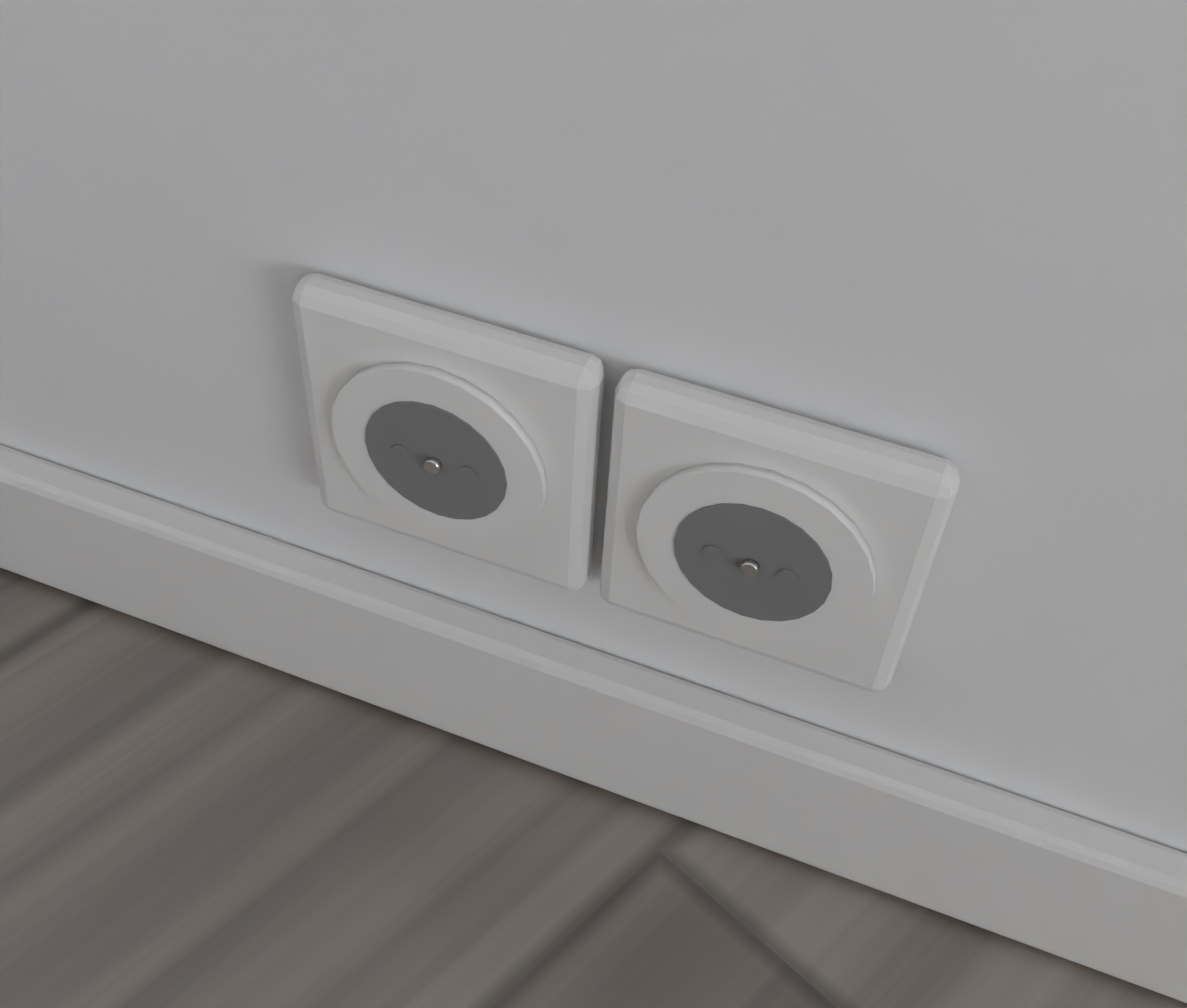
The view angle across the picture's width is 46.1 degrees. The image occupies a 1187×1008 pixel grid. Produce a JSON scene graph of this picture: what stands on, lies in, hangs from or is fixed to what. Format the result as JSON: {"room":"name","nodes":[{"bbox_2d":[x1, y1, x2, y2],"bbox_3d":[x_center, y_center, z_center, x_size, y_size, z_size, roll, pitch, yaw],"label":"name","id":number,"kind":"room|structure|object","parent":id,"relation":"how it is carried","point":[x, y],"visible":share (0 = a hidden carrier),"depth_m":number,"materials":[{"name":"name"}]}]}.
{"room":"room interior","nodes":[
{"label":"room interior","id":0,"kind":"room"},
{"bbox_2d":[0,568,1186,1007],"bbox_3d":[-0.501,2.245,-1.464,7.193,0.120,6.050,18,49,12],"label":"floor","id":1,"kind":"structure","parent":0,"point":[188,822],"depth_m":0.43,"materials":[{"name":"laminate"}]},
{"bbox_2d":[0,0,1186,853],"bbox_3d":[1.694,-0.293,-0.791,4.573,2.500,0.150,18,49,12],"label":"wall","id":2,"kind":"structure","parent":0,"point":[954,231],"depth_m":0.31,"materials":[{"name":"paint"}]},
{"bbox_2d":[292,273,603,590],"bbox_3d":[-0.038,-0.015,0.361,0.081,0.081,0.017,18,49,12],"label":"electrical outlet","id":3,"kind":"object","parent":2,"relation":"attached to","point":[468,437],"visible":1,"depth_m":0.35,"materials":[{"name":"white plastic"}]},
{"bbox_2d":[0,445,1186,1002],"bbox_3d":[1.610,0.583,0.056,4.247,0.057,0.013,18,49,12],"label":"baseboard","id":4,"kind":"structure","parent":2,"relation":"attached to","point":[1056,881],"depth_m":0.42,"materials":[{"name":"white wood"}]},
{"bbox_2d":[600,369,959,691],"bbox_3d":[0.041,0.011,0.343,0.081,0.081,0.017,18,49,12],"label":"electrical outlet","id":5,"kind":"object","parent":2,"relation":"attached to","point":[804,543],"visible":1,"depth_m":0.33,"materials":[{"name":"white plastic"}]}
]}

